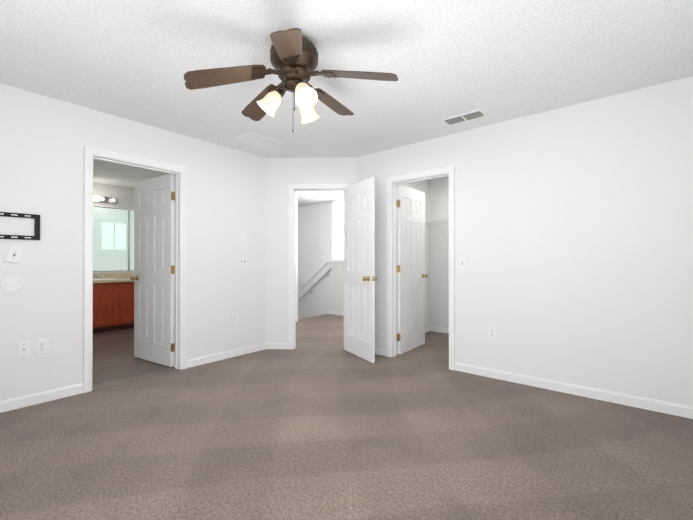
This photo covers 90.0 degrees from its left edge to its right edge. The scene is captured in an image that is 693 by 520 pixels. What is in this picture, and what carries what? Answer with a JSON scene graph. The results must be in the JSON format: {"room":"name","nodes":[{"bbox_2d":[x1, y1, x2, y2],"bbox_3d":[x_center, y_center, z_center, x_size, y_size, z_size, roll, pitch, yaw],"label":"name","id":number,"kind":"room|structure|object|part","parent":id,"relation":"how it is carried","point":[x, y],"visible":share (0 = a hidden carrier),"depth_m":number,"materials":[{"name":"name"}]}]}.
{"room":"empty bedroom","nodes":[
{"label":"empty bedroom","id":0,"kind":"room"},
{"bbox_2d":[93,183,134,272],"bbox_3d":[-4.498,-0.076,5.587,0.120,2.440,2.820,0,0,39],"label":"wall","id":1,"kind":"structure","parent":0,"point":[124,196],"depth_m":6.07,"materials":[{"name":"white paint"}]},
{"bbox_2d":[93,195,117,203],"bbox_3d":[-4.176,-1.028,5.780,0.135,0.105,0.640,0,0,39],"label":"sconce","id":2,"kind":"object","parent":1,"relation":"attached to","point":[103,199],"visible":0.48,"depth_m":5.90,"materials":[{"name":"silver metal"}]},
{"bbox_2d":[93,206,133,271],"bbox_3d":[-4.173,-0.355,5.878,0.011,1.100,1.560,0,0,39],"label":"bathroom mirror","id":3,"kind":"object","parent":1,"relation":"attached to","point":[113,239],"visible":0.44,"depth_m":6.02,"materials":[{"name":"clear glass"}]},
{"bbox_2d":[93,272,133,279],"bbox_3d":[-4.178,0.270,5.859,0.019,0.100,1.670,0,0,39],"label":"backsplash","id":4,"kind":"structure","parent":1,"relation":"attached to","point":[96,276],"depth_m":5.94,"materials":[{"name":"beige stone"}]},
{"bbox_2d":[0,83,265,400],"bbox_3d":[-2.157,-0.089,3.159,0.120,2.440,3.640,0,0,39],"label":"wall","id":5,"kind":"structure","parent":0,"point":[44,140],"depth_m":2.92,"materials":[{"name":"white paint"}]},
{"bbox_2d":[1,275,23,291],"bbox_3d":[-2.521,0.179,2.615,0.006,0.128,0.128,0,0,39],"label":"electrical outlet cover","id":6,"kind":"object","parent":5,"relation":"attached to","point":[12,283],"visible":1,"depth_m":2.61,"materials":[{"name":"white plastic"}]},
{"bbox_2d":[5,245,22,263],"bbox_3d":[-2.510,-0.041,2.621,0.016,0.137,0.101,0,0,39],"label":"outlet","id":7,"kind":"object","parent":5,"relation":"attached to","point":[14,254],"visible":1,"depth_m":2.62,"materials":[{"name":"white plastic"}]},
{"bbox_2d":[0,212,39,239],"bbox_3d":[-2.629,-0.257,2.477,0.013,0.200,0.665,0,0,39],"label":"bracket","id":8,"kind":"object","parent":5,"relation":"attached to","point":[36,236],"visible":1,"depth_m":2.66,"materials":[{"name":"black metal"}]},
{"bbox_2d":[17,341,30,358],"bbox_3d":[-2.476,0.689,2.660,0.014,0.124,0.076,0,0,39],"label":"outlet","id":9,"kind":"object","parent":5,"relation":"attached to","point":[23,349],"visible":1,"depth_m":2.66,"materials":[{"name":"white plastic"}]},
{"bbox_2d":[35,338,47,354],"bbox_3d":[-2.412,0.684,2.743,0.009,0.124,0.076,0,0,39],"label":"electrical outlet","id":10,"kind":"object","parent":5,"relation":"attached to","point":[41,346],"visible":1,"depth_m":2.74,"materials":[{"name":"white plastic"}]},
{"bbox_2d":[0,383,83,412],"bbox_3d":[-2.712,1.086,2.373,0.013,0.083,1.490,0,0,39],"label":"baseboard","id":11,"kind":"structure","parent":5,"relation":"attached to","point":[32,399],"depth_m":2.73,"materials":[{"name":"white paint"}]},
{"bbox_2d":[83,146,186,392],"bbox_3d":[-2.011,0.080,3.336,0.162,2.105,0.880,0,0,39],"label":"door frame","id":12,"kind":"structure","parent":5,"relation":"attached to","point":[89,152],"depth_m":3.17,"materials":[{"name":"white paint"}]},
{"bbox_2d":[130,174,174,366],"bbox_3d":[-2.134,0.108,3.842,0.782,2.030,0.175,0,0,32],"label":"bathroom door","id":13,"kind":"structure","parent":5,"relation":"in","point":[154,265],"depth_m":3.81,"materials":[{"name":"white paint"}]},
{"bbox_3d":[-2.421,0.206,4.024,0.102,0.062,0.175,0,0,32],"label":"knob","id":14,"kind":"part","parent":13,"relation":"part of","materials":[{"name":"gold metal"}]},
{"bbox_2d":[187,343,265,367],"bbox_3d":[-1.351,1.094,4.029,0.013,0.083,1.037,0,0,39],"label":"baseboard","id":15,"kind":"structure","parent":5,"relation":"attached to","point":[220,356],"depth_m":3.96,"materials":[{"name":"white paint"}]},
{"bbox_2d":[231,312,236,323],"bbox_3d":[-1.320,0.681,4.072,0.009,0.124,0.076,0,0,39],"label":"electrical outlet","id":16,"kind":"object","parent":5,"relation":"attached to","point":[233,317],"visible":1,"depth_m":4.07,"materials":[{"name":"white plastic"}]},
{"bbox_2d":[238,256,246,266],"bbox_3d":[-1.241,0.017,4.166,0.016,0.124,0.122,0,0,39],"label":"light switch","id":17,"kind":"object","parent":5,"relation":"attached to","point":[242,262],"visible":1,"depth_m":4.16,"materials":[{"name":"white plastic"}]},
{"bbox_2d":[92,328,175,388],"bbox_3d":[-3.253,1.188,4.480,3.440,0.100,2.700,0,0,39],"label":"floor","id":18,"kind":"structure","parent":0,"point":[115,361],"depth_m":3.84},
{"bbox_2d":[93,280,133,332],"bbox_3d":[-3.963,0.752,5.687,0.568,0.785,1.660,0,0,39],"label":"bathroom vanity","id":19,"kind":"object","parent":18,"relation":"on","point":[113,301],"depth_m":5.54,"materials":[{"name":"brown wood"}]},
{"bbox_2d":[93,276,130,283],"bbox_3d":[-3.961,0.339,5.680,0.582,0.040,1.670,0,0,39],"label":"countertop","id":20,"kind":"structure","parent":19,"relation":"on","point":[127,278],"depth_m":5.54,"materials":[{"name":"beige stone"}]},
{"bbox_2d":[93,278,116,279],"bbox_3d":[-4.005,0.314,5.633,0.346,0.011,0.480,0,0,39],"label":"sink","id":21,"kind":"object","parent":20,"relation":"in","point":[94,278],"depth_m":5.67,"materials":[{"name":"white ceramic"}]},
{"bbox_2d":[296,191,297,316],"bbox_3d":[-1.756,0.631,7.109,2.080,3.840,0.120,0,0,39],"label":"wall","id":22,"kind":"structure","parent":0,"point":[296,253],"depth_m":6.48,"materials":[{"name":"white paint"}]},
{"bbox_2d":[266,157,356,342],"bbox_3d":[-0.445,-0.082,4.472,1.200,2.440,0.120,0,0,3],"label":"wall","id":23,"kind":"structure","parent":0,"point":[282,174],"depth_m":4.43,"materials":[{"name":"white paint"}]},
{"bbox_2d":[266,342,287,348],"bbox_3d":[-0.882,1.096,4.420,0.290,0.083,0.013,0,0,3],"label":"baseboard","id":24,"kind":"structure","parent":23,"relation":"attached to","point":[276,345],"depth_m":4.42,"materials":[{"name":"white paint"}]},
{"bbox_2d":[288,183,350,349],"bbox_3d":[-0.335,0.086,4.466,0.800,2.105,0.162,0,0,3],"label":"door frame","id":25,"kind":"structure","parent":23,"relation":"attached to","point":[291,187],"depth_m":4.41,"materials":[{"name":"white paint"}]},
{"bbox_2d":[344,177,376,362],"bbox_3d":[0.130,0.109,4.096,0.175,2.030,0.698,0,0,-28],"label":"hall door","id":26,"kind":"structure","parent":23,"relation":"in","point":[360,278],"depth_m":4.02,"materials":[{"name":"white paint"}]},
{"bbox_3d":[0.270,0.205,3.833,0.175,0.062,0.102,0,0,-28],"label":"knob","id":27,"kind":"part","parent":26,"relation":"part of","materials":[{"name":"gold metal"}]},
{"bbox_2d":[298,201,343,288],"bbox_3d":[-0.146,-0.067,7.434,4.400,2.440,0.120,0,0,39],"label":"wall","id":28,"kind":"structure","parent":0,"point":[314,237],"depth_m":7.87,"materials":[{"name":"white paint"}]},
{"bbox_2d":[331,199,343,259],"bbox_3d":[0.544,-0.650,6.773,2.230,1.280,0.029,0,0,39],"label":"window","id":29,"kind":"structure","parent":28,"relation":"in","point":[337,228],"depth_m":7.38,"materials":[{"name":"white glass"}]},
{"bbox_2d":[298,262,343,318],"bbox_3d":[-0.189,1.283,7.320,4.230,2.540,0.100,0,0,39],"label":"wall","id":30,"kind":"structure","parent":0,"point":[325,296],"depth_m":7.49,"materials":[{"name":"white paint"}]},
{"bbox_2d":[298,268,330,301],"bbox_3d":[-0.809,0.663,7.718,1.295,0.986,0.085,0,0,39],"label":"stair handrail","id":31,"kind":"object","parent":30,"relation":"attached to","point":[304,294],"visible":0.69,"depth_m":7.63,"materials":[{"name":"grey paint"}]},
{"bbox_2d":[298,260,343,292],"bbox_3d":[-0.214,0.736,7.324,4.270,1.487,0.131,0,0,39],"label":"trim","id":32,"kind":"structure","parent":30,"relation":"on","point":[313,275],"depth_m":7.59,"materials":[{"name":"white paint"}]},
{"bbox_2d":[328,310,343,315],"bbox_3d":[0.509,1.108,6.674,2.330,0.083,0.013,0,0,39],"label":"baseboard","id":33,"kind":"structure","parent":30,"relation":"attached to","point":[340,313],"depth_m":7.26,"materials":[{"name":"white paint"}]},
{"bbox_2d":[0,314,692,519],"bbox_3d":[-0.868,1.185,3.918,7.740,0.100,6.460,0,0,39],"label":"floor","id":34,"kind":"structure","parent":0,"point":[311,429],"depth_m":2.08,"materials":[{"name":"brown carpet"}]},
{"bbox_2d":[0,0,692,205],"bbox_3d":[-0.887,-1.355,3.947,7.790,0.100,6.460,0,0,39],"label":"ceiling","id":35,"kind":"structure","parent":0,"point":[497,61],"depth_m":2.27,"materials":[{"name":"white paint"}]},
{"bbox_2d":[232,132,280,148],"bbox_3d":[-0.982,-1.302,3.792,0.320,0.007,0.420,0,0,39],"label":"attic hatch","id":36,"kind":"object","parent":35,"relation":"in","point":[254,139],"visible":1,"depth_m":3.78,"materials":[{"name":"white paint"}]},
{"bbox_2d":[184,28,397,131],"bbox_3d":[-0.312,-1.052,2.139,1.198,0.521,1.183,0,0,39],"label":"fan","id":37,"kind":"object","parent":35,"relation":"hanging from","point":[294,57],"visible":1,"depth_m":2.01,"materials":[{"name":"brown wood"}]},
{"bbox_2d":[441,109,487,125],"bbox_3d":[1.078,-1.303,3.180,0.370,0.011,0.170,0,0,39],"label":"ceiling vent","id":38,"kind":"object","parent":35,"relation":"in","point":[468,116],"visible":1,"depth_m":3.16,"materials":[{"name":"white plastic"}]},
{"bbox_2d":[397,180,429,326],"bbox_3d":[0.832,-0.079,5.065,0.120,2.440,1.700,0,0,39],"label":"wall","id":39,"kind":"structure","parent":0,"point":[423,186],"depth_m":5.51,"materials":[{"name":"white paint"}]},
{"bbox_2d":[430,177,448,327],"bbox_3d":[2.045,-0.079,5.091,1.720,2.440,0.120,0,0,39],"label":"wall","id":40,"kind":"structure","parent":0,"point":[439,261],"depth_m":5.48,"materials":[{"name":"white paint"}]},
{"bbox_2d":[425,218,448,236],"bbox_3d":[1.863,-0.479,4.967,1.594,0.284,0.300,0,0,39],"label":"wire closet shelf","id":41,"kind":"object","parent":40,"relation":"attached to","point":[447,219],"visible":0.21,"depth_m":5.27,"materials":[{"name":"white metal"}]},
{"bbox_2d":[430,326,448,333],"bbox_3d":[1.956,1.100,5.072,1.600,0.083,0.013,0,0,39],"label":"baseboard","id":42,"kind":"structure","parent":40,"relation":"attached to","point":[439,329],"depth_m":5.46,"materials":[{"name":"white paint"}]},
{"bbox_2d":[357,76,692,406],"bbox_3d":[1.445,-0.087,3.384,3.480,2.440,0.120,0,0,39],"label":"wall","id":43,"kind":"structure","parent":0,"point":[574,235],"depth_m":2.91,"materials":[{"name":"white paint"}]},
{"bbox_2d":[375,347,385,355],"bbox_3d":[0.303,1.095,4.229,0.455,0.083,0.013,0,0,39],"label":"baseboard","id":44,"kind":"structure","parent":43,"relation":"attached to","point":[380,351],"depth_m":4.14,"materials":[{"name":"white paint"}]},
{"bbox_2d":[397,184,427,353],"bbox_3d":[0.826,0.111,4.398,0.175,2.030,0.722,0,0,37],"label":"closet door","id":45,"kind":"structure","parent":43,"relation":"in","point":[412,275],"depth_m":4.36,"materials":[{"name":"white paint"}]},
{"bbox_2d":[386,166,454,369],"bbox_3d":[0.838,0.105,3.881,0.730,2.060,0.126,0,0,39],"label":"door frame","id":46,"kind":"structure","parent":43,"relation":"attached to","point":[392,268],"depth_m":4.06,"materials":[{"name":"white paint"}]},
{"bbox_2d":[459,257,465,268],"bbox_3d":[1.174,0.033,3.518,0.076,0.124,0.016,0,0,39],"label":"light switch","id":47,"kind":"object","parent":43,"relation":"attached to","point":[462,262],"visible":1,"depth_m":3.52,"materials":[{"name":"white plastic"}]},
{"bbox_2d":[488,326,495,339],"bbox_3d":[1.400,0.702,3.333,0.076,0.124,0.009,0,0,39],"label":"electrical outlet","id":48,"kind":"object","parent":43,"relation":"attached to","point":[491,332],"visible":1,"depth_m":3.33,"materials":[{"name":"white plastic"}]},
{"bbox_2d":[454,362,692,418],"bbox_3d":[1.883,1.089,2.932,1.995,0.083,0.013,0,0,39],"label":"baseboard","id":49,"kind":"structure","parent":43,"relation":"attached to","point":[646,403],"depth_m":2.86,"materials":[{"name":"white paint"}]}
]}

